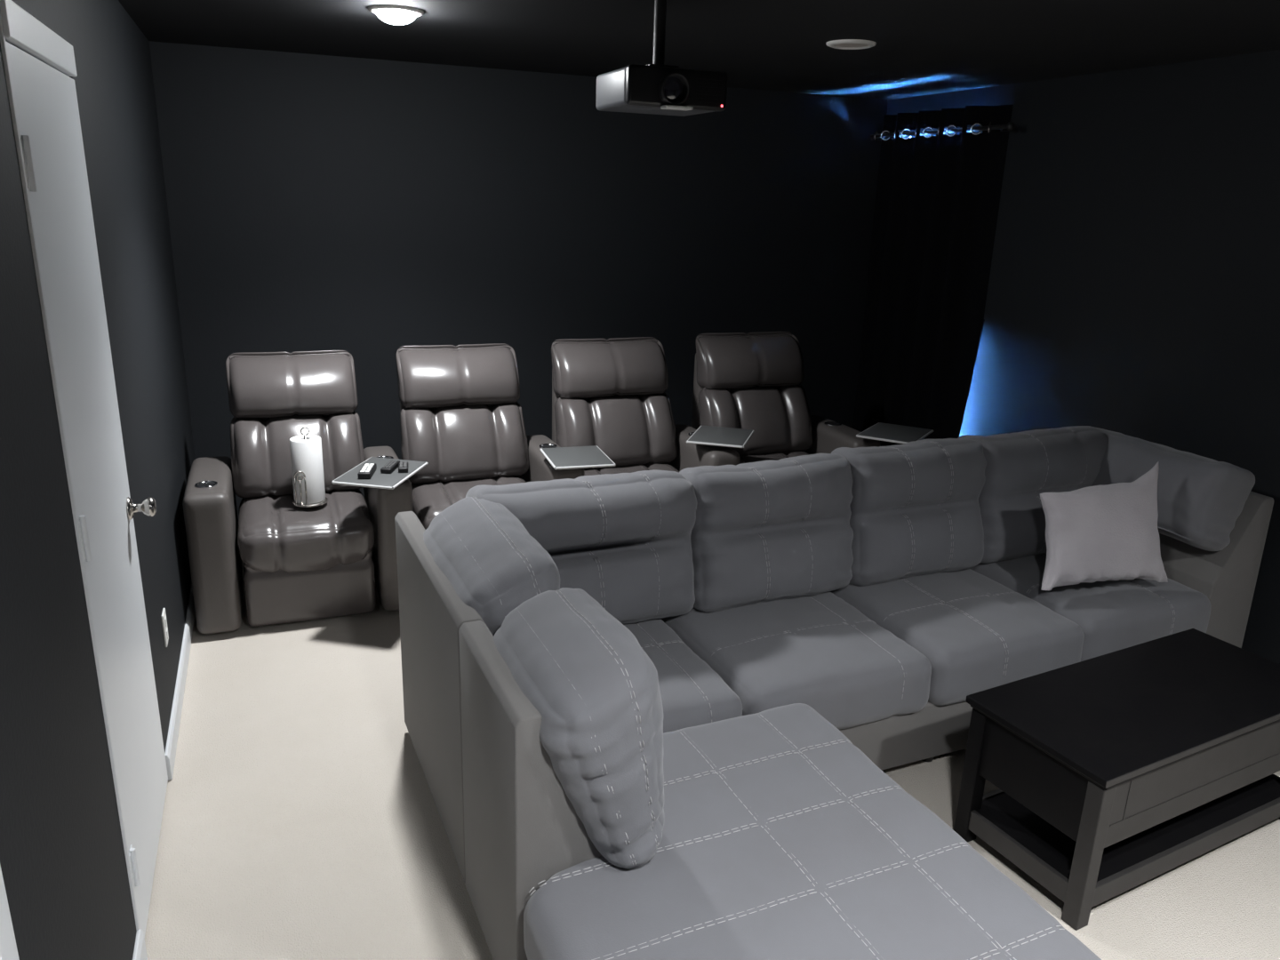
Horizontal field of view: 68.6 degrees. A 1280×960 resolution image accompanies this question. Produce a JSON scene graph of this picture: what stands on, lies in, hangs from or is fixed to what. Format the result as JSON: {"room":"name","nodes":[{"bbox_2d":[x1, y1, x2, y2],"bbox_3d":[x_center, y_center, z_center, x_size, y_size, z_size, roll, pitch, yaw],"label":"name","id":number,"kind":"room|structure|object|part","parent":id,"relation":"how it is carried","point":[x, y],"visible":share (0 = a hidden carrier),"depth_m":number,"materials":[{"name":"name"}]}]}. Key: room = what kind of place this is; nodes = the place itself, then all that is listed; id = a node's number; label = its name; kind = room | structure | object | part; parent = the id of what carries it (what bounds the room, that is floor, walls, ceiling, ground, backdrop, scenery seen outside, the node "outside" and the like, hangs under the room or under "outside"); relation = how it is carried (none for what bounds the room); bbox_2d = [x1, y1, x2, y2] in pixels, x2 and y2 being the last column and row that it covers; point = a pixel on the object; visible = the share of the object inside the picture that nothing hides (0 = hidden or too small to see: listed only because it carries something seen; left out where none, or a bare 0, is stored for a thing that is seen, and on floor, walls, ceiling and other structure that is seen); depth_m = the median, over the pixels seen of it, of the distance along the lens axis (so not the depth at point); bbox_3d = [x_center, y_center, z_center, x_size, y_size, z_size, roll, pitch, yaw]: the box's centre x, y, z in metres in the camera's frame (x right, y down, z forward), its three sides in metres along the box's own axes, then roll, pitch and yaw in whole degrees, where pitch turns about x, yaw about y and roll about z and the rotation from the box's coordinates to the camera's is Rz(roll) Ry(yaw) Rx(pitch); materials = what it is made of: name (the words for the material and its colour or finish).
{"room":"home theater","nodes":[
{"label":"home theater","id":0,"kind":"room"},
{"bbox_2d":[0,0,195,959],"bbox_3d":[-1.132,0.089,1.649,0.140,2.400,6.700,-5,18,-21],"label":"wall","id":1,"kind":"structure","parent":0,"point":[63,862],"depth_m":1.86,"materials":[{"name":"black paint"}]},
{"bbox_2d":[0,864,19,959],"bbox_3d":[-0.685,0.525,0.802,0.018,2.090,0.905,-5,18,-21],"label":"door","id":2,"kind":"structure","parent":1,"relation":"in","point":[8,947],"depth_m":1.24,"materials":[{"name":"white paint"}]},
{"bbox_2d":[0,0,167,936],"bbox_3d":[-1.334,0.047,2.272,0.212,2.105,0.755,-5,18,-21],"label":"door","id":3,"kind":"structure","parent":1,"relation":"in","point":[39,64],"depth_m":2.17,"materials":[{"name":"white paint"}]},
{"bbox_3d":[-1.384,0.076,2.606,0.070,0.064,0.064,-5,18,-21],"label":"knob","id":4,"kind":"part","parent":3,"relation":"part of","materials":[{"name":"silver metal"}]},
{"bbox_2d":[132,928,147,959],"bbox_3d":[-1.039,1.232,1.873,0.014,0.090,0.845,-5,18,-21],"label":"baseboard","id":5,"kind":"structure","parent":1,"relation":"attached to","point":[140,951],"depth_m":2.20,"materials":[{"name":"white paint"}]},
{"bbox_2d":[160,608,168,647],"bbox_3d":[-1.594,0.495,3.149,0.009,0.116,0.072,-5,18,-21],"label":"wall outlet","id":6,"kind":"object","parent":1,"relation":"attached to","point":[164,614],"visible":1,"depth_m":3.13,"materials":[{"name":"white plastic"}]},
{"bbox_2d":[164,583,195,780],"bbox_3d":[-1.894,0.569,3.954,0.014,0.090,2.325,-5,18,-21],"label":"baseboard","id":7,"kind":"structure","parent":1,"relation":"attached to","point":[172,741],"depth_m":3.33,"materials":[{"name":"white paint"}]},
{"bbox_2d":[149,40,887,515],"bbox_3d":[-0.429,-1.042,5.432,4.330,2.400,0.140,-5,18,-21],"label":"wall","id":8,"kind":"structure","parent":0,"point":[368,209],"depth_m":5.08,"materials":[{"name":"black paint"}]},
{"bbox_2d":[118,0,1279,99],"bbox_3d":[0.858,-1.279,2.030,4.330,0.120,6.980,-5,18,-21],"label":"ceiling","id":9,"kind":"structure","parent":0,"point":[923,47],"depth_m":3.62,"materials":[{"name":"grey paint"}]},
{"bbox_2d":[368,4,423,24],"bbox_3d":[-0.869,-1.650,3.344,0.196,0.046,0.196,-5,18,-21],"label":"ceiling light","id":10,"kind":"object","parent":9,"relation":"in","point":[391,14],"visible":1,"depth_m":3.29,"materials":[{"name":"white glass"}]},
{"bbox_2d":[595,0,727,116],"bbox_3d":[0.074,-1.357,2.952,0.333,0.375,0.348,-5,18,-21],"label":"projector","id":11,"kind":"object","parent":9,"relation":"hanging from","point":[656,88],"visible":1,"depth_m":2.89,"materials":[{"name":"grey plastic"}]},
{"bbox_3d":[0.114,-1.205,2.885,0.331,0.114,0.042,-5,18,-21],"label":"panel","id":12,"kind":"part","parent":11,"relation":"part of","materials":[{"name":"black plastic"}]},
{"bbox_2d":[660,104,693,110],"bbox_3d":[0.112,-1.139,2.869,0.090,0.009,0.048,-5,18,-21],"label":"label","id":13,"kind":"object","parent":11,"relation":"attached to","point":[663,107],"depth_m":2.85,"materials":[{"name":"plastic"}]},
{"bbox_2d":[825,39,876,49],"bbox_3d":[0.838,-1.728,3.723,0.196,0.012,0.196,-5,18,-21],"label":"recessed light","id":14,"kind":"object","parent":9,"relation":"in","point":[844,44],"visible":1,"depth_m":3.69,"materials":[{"name":"white plastic"}]},
{"bbox_2d":[144,560,1279,959],"bbox_3d":[0.778,1.120,2.762,4.330,0.100,6.980,-5,18,-21],"label":"floor","id":15,"kind":"structure","parent":0,"point":[301,820],"depth_m":2.70,"materials":[{"name":"beige carpet"}]},
{"bbox_2d":[182,350,428,633],"bbox_3d":[-1.417,0.042,4.026,0.962,1.058,0.948,-5,18,-21],"label":"recliner","id":16,"kind":"object","parent":15,"relation":"on","point":[327,560],"visible":0.94,"depth_m":3.99,"materials":[{"name":"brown leather"}]},
{"bbox_3d":[-1.827,0.256,4.037,0.172,0.602,0.663,-5,18,-21],"label":"armrest","id":17,"kind":"part","parent":16,"relation":"part of","materials":[{"name":"grey leather"}]},
{"bbox_3d":[-1.528,-0.124,4.196,0.566,0.385,0.226,-5,1,-21],"label":"backrest","id":18,"kind":"part","parent":16,"relation":"part of","materials":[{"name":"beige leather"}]},
{"bbox_3d":[-1.456,0.209,4.084,0.542,0.246,0.526,-5,18,-21],"label":"seat","id":19,"kind":"part","parent":16,"relation":"part of","materials":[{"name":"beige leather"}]},
{"bbox_2d":[289,426,327,507],"bbox_3d":[-1.416,-0.064,3.991,0.144,0.331,0.144,-5,18,-21],"label":"towel stand","id":20,"kind":"object","parent":16,"relation":"on","point":[306,450],"visible":1,"depth_m":3.95,"materials":[{"name":"white paper"}]},
{"bbox_3d":[-1.429,0.034,3.947,0.049,0.152,0.011,-5,18,-21],"label":"tension arm","id":21,"kind":"part","parent":20,"relation":"part of","materials":[{"name":"silver metal"}]},
{"bbox_3d":[-1.416,-0.069,3.989,0.038,0.321,0.012,-5,18,-21],"label":"post","id":22,"kind":"part","parent":20,"relation":"part of","materials":[{"name":"silver metal"}]},
{"bbox_2d":[357,463,376,479],"bbox_3d":[-1.110,-0.038,3.815,0.050,0.026,0.150,0,17,-6],"label":"remote control","id":23,"kind":"object","parent":16,"relation":"on","point":[367,469],"visible":1,"depth_m":3.77,"materials":[{"name":"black plastic"}]},
{"bbox_2d":[331,456,428,489],"bbox_3d":[-1.068,-0.002,3.883,0.408,0.076,0.465,-5,18,-21],"label":"tray","id":24,"kind":"object","parent":16,"relation":"on","point":[396,480],"depth_m":3.81,"materials":[{"name":"silver metal"}]},
{"bbox_3d":[-1.155,0.200,4.295,0.153,0.602,0.663,-5,18,-21],"label":"armrest","id":25,"kind":"part","parent":16,"relation":"part of","materials":[{"name":"grey leather"}]},
{"bbox_2d":[380,460,399,473],"bbox_3d":[-1.036,-0.057,3.890,0.044,0.022,0.135,2,17,2],"label":"remote control","id":26,"kind":"object","parent":16,"relation":"on","point":[390,466],"visible":1,"depth_m":3.86,"materials":[{"name":"black plastic"}]},
{"bbox_2d":[398,461,407,472],"bbox_3d":[-0.982,-0.055,3.890,0.040,0.022,0.100,-2,17,-13],"label":"remote control","id":27,"kind":"object","parent":16,"relation":"on","point":[403,466],"visible":1,"depth_m":3.85,"materials":[{"name":"black plastic"}]},
{"bbox_2d":[395,343,615,529],"bbox_3d":[-0.650,-0.045,4.376,0.875,1.069,0.848,-4,18,-17],"label":"recliner","id":28,"kind":"object","parent":15,"relation":"on","point":[461,415],"visible":0.66,"depth_m":4.37,"materials":[{"name":"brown leather"}]},
{"bbox_3d":[-0.832,-0.189,4.461,0.596,0.390,0.227,-5,1,-21],"label":"backrest","id":29,"kind":"part","parent":28,"relation":"part of","materials":[{"name":"leather"}]},
{"bbox_3d":[-0.761,0.147,4.350,0.570,0.248,0.526,-5,18,-21],"label":"seat","id":30,"kind":"part","parent":28,"relation":"part of","materials":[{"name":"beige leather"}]},
{"bbox_3d":[-0.442,0.136,4.568,0.161,0.608,0.663,-5,18,-21],"label":"armrest","id":31,"kind":"part","parent":28,"relation":"part of","materials":[{"name":"grey leather"}]},
{"bbox_2d":[539,445,615,469],"bbox_3d":[-0.282,-0.076,4.199,0.294,0.070,0.341,-5,18,-21],"label":"tray","id":32,"kind":"object","parent":28,"relation":"on","point":[575,457],"depth_m":4.17,"materials":[{"name":"silver metal"}]},
{"bbox_2d":[551,336,754,475],"bbox_3d":[0.088,-0.132,4.723,0.978,1.080,0.735,-4,18,-18],"label":"recliner","id":33,"kind":"object","parent":15,"relation":"on","point":[609,395],"visible":0.53,"depth_m":4.67,"materials":[{"name":"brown leather"}]},
{"bbox_3d":[-0.117,-0.258,4.745,0.623,0.394,0.228,-5,1,-21],"label":"backrest","id":34,"kind":"part","parent":33,"relation":"part of","materials":[{"name":"leather"}]},
{"bbox_3d":[-0.045,0.080,4.634,0.596,0.251,0.526,-5,18,-21],"label":"seat","id":35,"kind":"part","parent":33,"relation":"part of","materials":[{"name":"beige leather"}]},
{"bbox_3d":[0.290,0.069,4.858,0.168,0.614,0.663,-5,18,-21],"label":"armrest","id":36,"kind":"part","parent":33,"relation":"part of","materials":[{"name":"grey leather"}]},
{"bbox_2d":[686,425,754,447],"bbox_3d":[0.401,-0.193,4.646,0.432,0.064,0.430,-5,18,-21],"label":"tray","id":37,"kind":"object","parent":33,"relation":"on","point":[706,436],"depth_m":4.60,"materials":[{"name":"silver metal"}]},
{"bbox_2d":[458,587,1101,959],"bbox_3d":[0.280,0.810,1.993,1.015,0.911,1.307,-6,19,-23],"label":"chaise section","id":38,"kind":"object","parent":15,"relation":"on","point":[593,831],"visible":1,"depth_m":1.97,"materials":[{"name":"grey fabric"}]},
{"bbox_3d":[-0.245,0.765,2.214,0.240,0.765,0.472,-6,19,-23],"label":"panel","id":39,"kind":"part","parent":38,"relation":"part of","materials":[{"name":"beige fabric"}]},
{"bbox_2d":[493,587,663,869],"bbox_3d":[-0.110,0.546,2.143,0.302,0.508,0.548,-27,26,-15],"label":"cushion","id":40,"kind":"object","parent":38,"relation":"on","point":[580,691],"depth_m":1.92,"materials":[{"name":"grey fabric"}]},
{"bbox_2d":[691,331,933,463],"bbox_3d":[0.923,-0.180,4.952,1.100,1.090,0.924,-5,18,-21],"label":"recliner","id":41,"kind":"object","parent":15,"relation":"on","point":[750,380],"visible":0.45,"depth_m":4.96,"materials":[{"name":"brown leather"}]},
{"bbox_3d":[0.629,-0.331,5.039,0.638,0.398,0.229,-5,1,-21],"label":"backrest","id":42,"kind":"part","parent":41,"relation":"part of","materials":[{"name":"leather"}]},
{"bbox_3d":[0.701,0.011,4.930,0.610,0.253,0.526,-5,18,-21],"label":"seat","id":43,"kind":"part","parent":41,"relation":"part of","materials":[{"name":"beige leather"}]},
{"bbox_3d":[1.044,-0.001,5.157,0.172,0.620,0.663,-5,18,-21],"label":"armrest","id":44,"kind":"part","parent":41,"relation":"part of","materials":[{"name":"grey leather"}]},
{"bbox_2d":[856,422,933,443],"bbox_3d":[1.310,-0.219,4.819,0.468,0.058,0.428,-5,18,-21],"label":"tray","id":45,"kind":"object","parent":41,"relation":"on","point":[886,432],"depth_m":4.79,"materials":[{"name":"silver metal"}]},
{"bbox_2d":[394,425,1273,883],"bbox_3d":[0.822,0.398,3.347,3.155,0.943,0.888,-6,19,-23],"label":"sofa section","id":46,"kind":"object","parent":15,"relation":"on","point":[876,590],"visible":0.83,"depth_m":3.15,"materials":[{"name":"grey fabric"}]},
{"bbox_3d":[-0.517,0.578,2.796,0.240,0.765,0.860,-6,19,-23],"label":"panel","id":47,"kind":"part","parent":46,"relation":"part of","materials":[{"name":"beige fabric"}]},
{"bbox_2d":[423,496,559,635],"bbox_3d":[-0.386,0.355,2.698,0.296,0.489,0.707,-28,26,-15],"label":"cushion","id":48,"kind":"object","parent":46,"relation":"on","point":[482,560],"depth_m":2.47,"materials":[{"name":"grey fabric"}]},
{"bbox_2d":[465,469,697,623],"bbox_3d":[-0.166,0.239,3.044,0.739,0.499,0.348,-6,6,-23],"label":"cushion","id":49,"kind":"object","parent":46,"relation":"on","point":[628,540],"depth_m":2.98,"materials":[{"name":"grey fabric"}]},
{"bbox_2d":[623,618,742,733],"bbox_3d":[-0.093,0.649,2.894,0.600,0.237,0.681,-6,19,-23],"label":"seat cushion","id":50,"kind":"object","parent":46,"relation":"on","point":[695,690],"depth_m":2.77,"materials":[{"name":"grey fabric"}]},
{"bbox_2d":[679,453,853,612],"bbox_3d":[0.455,0.181,3.323,0.658,0.507,0.285,-6,5,-23],"label":"cushion","id":51,"kind":"object","parent":46,"relation":"on","point":[766,536],"depth_m":3.21,"materials":[{"name":"grey fabric"}]},
{"bbox_2d":[660,591,931,729],"bbox_3d":[0.495,0.589,3.143,0.686,0.236,0.691,-6,19,-23],"label":"seat cushion","id":52,"kind":"object","parent":46,"relation":"on","point":[823,651],"depth_m":2.95,"materials":[{"name":"grey fabric"}]},
{"bbox_3d":[0.817,0.738,3.361,2.595,0.215,0.650,-6,19,-23],"label":"seat","id":53,"kind":"part","parent":46,"relation":"part of","materials":[{"name":"beige fabric"}]},
{"bbox_2d":[831,438,986,586],"bbox_3d":[1.030,0.113,3.573,0.624,0.516,0.282,-6,7,-23],"label":"cushion","id":54,"kind":"object","parent":46,"relation":"on","point":[917,517],"depth_m":3.46,"materials":[{"name":"grey fabric"}]},
{"bbox_2d":[830,568,1084,705],"bbox_3d":[1.111,0.529,3.413,0.674,0.236,0.694,-6,19,-23],"label":"seat cushion","id":55,"kind":"object","parent":46,"relation":"on","point":[977,631],"depth_m":3.19,"materials":[{"name":"grey fabric"}]},
{"bbox_2d":[958,425,1107,563],"bbox_3d":[1.609,0.053,3.838,0.680,0.516,0.282,-6,7,-23],"label":"cushion","id":56,"kind":"object","parent":46,"relation":"on","point":[1022,466],"depth_m":3.68,"materials":[{"name":"grey fabric"}]},
{"bbox_2d":[969,552,1210,661],"bbox_3d":[1.727,0.465,3.689,0.683,0.238,0.674,-6,19,-23],"label":"seat cushion","id":57,"kind":"object","parent":46,"relation":"on","point":[1112,616],"depth_m":3.45,"materials":[{"name":"grey fabric"}]},
{"bbox_2d":[1040,461,1167,590],"bbox_3d":[1.692,0.170,3.417,0.525,0.431,0.196,-2,17,-14],"label":"throw pillow","id":58,"kind":"object","parent":46,"relation":"on","point":[1094,533],"visible":1,"depth_m":3.37,"materials":[{"name":"grey fabric"}]},
{"bbox_2d":[1091,427,1255,551],"bbox_3d":[2.030,0.011,3.783,0.307,0.338,0.726,13,11,-26],"label":"cushion","id":59,"kind":"object","parent":46,"relation":"on","point":[1204,504],"depth_m":3.52,"materials":[{"name":"grey fabric"}]},
{"bbox_3d":[2.110,0.320,3.962,0.299,0.745,0.820,-6,19,-23],"label":"arm panel","id":60,"kind":"part","parent":46,"relation":"part of","materials":[{"name":"beige fabric"}]},
{"bbox_2d":[953,628,1279,930],"bbox_3d":[1.498,0.839,2.798,1.060,0.462,0.455,-7,19,-27],"label":"coffee table","id":61,"kind":"object","parent":15,"relation":"on","point":[1114,772],"visible":0.98,"depth_m":2.61,"materials":[{"name":"black wood"}]},
{"bbox_3d":[0.974,0.859,2.733,0.048,0.428,0.048,-7,19,-27],"label":"leg","id":62,"kind":"part","parent":61,"relation":"part of","materials":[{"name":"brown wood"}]},
{"bbox_3d":[1.153,0.963,2.413,0.048,0.428,0.048,-7,19,-27],"label":"leg","id":63,"kind":"part","parent":61,"relation":"part of","materials":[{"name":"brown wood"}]},
{"bbox_3d":[1.496,0.984,2.837,1.028,0.062,0.419,-7,19,-27],"label":"shelf rail","id":64,"kind":"part","parent":61,"relation":"part of","materials":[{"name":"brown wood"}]},
{"bbox_2d":[976,775,1279,881],"bbox_3d":[1.496,0.967,2.832,1.000,0.018,0.405,-7,19,-27],"label":"shelf","id":65,"kind":"object","parent":61,"relation":"attached to","point":[1027,836],"depth_m":2.66,"materials":[{"name":"black wood"}]},
{"bbox_2d":[886,49,1279,663],"bbox_3d":[2.768,-0.239,3.146,0.140,2.400,6.700,-5,18,-21],"label":"wall","id":66,"kind":"structure","parent":0,"point":[1133,290],"depth_m":4.14,"materials":[{"name":"black paint"}]},
{"bbox_2d":[870,121,1017,140],"bbox_3d":[1.682,-1.944,5.241,0.114,0.040,1.217,-5,18,-21],"label":"curtain rod","id":67,"kind":"object","parent":66,"relation":"attached to","point":[1010,126],"visible":0.9,"depth_m":5.04,"materials":[{"name":"black metal"}]},
{"bbox_2d":[852,104,1013,446],"bbox_3d":[1.618,-0.971,5.583,0.154,2.295,1.075,-5,18,-21],"label":"curtain","id":68,"kind":"object","parent":67,"relation":"hanging from","point":[937,203],"visible":0.88,"depth_m":5.36,"materials":[{"name":"black fabric"}]},
{"bbox_3d":[1.640,-1.947,5.247,0.022,0.022,1.175,-5,18,-21],"label":"rod","id":69,"kind":"part","parent":67,"relation":"part of","materials":[{"name":"black plastic"}]}
]}

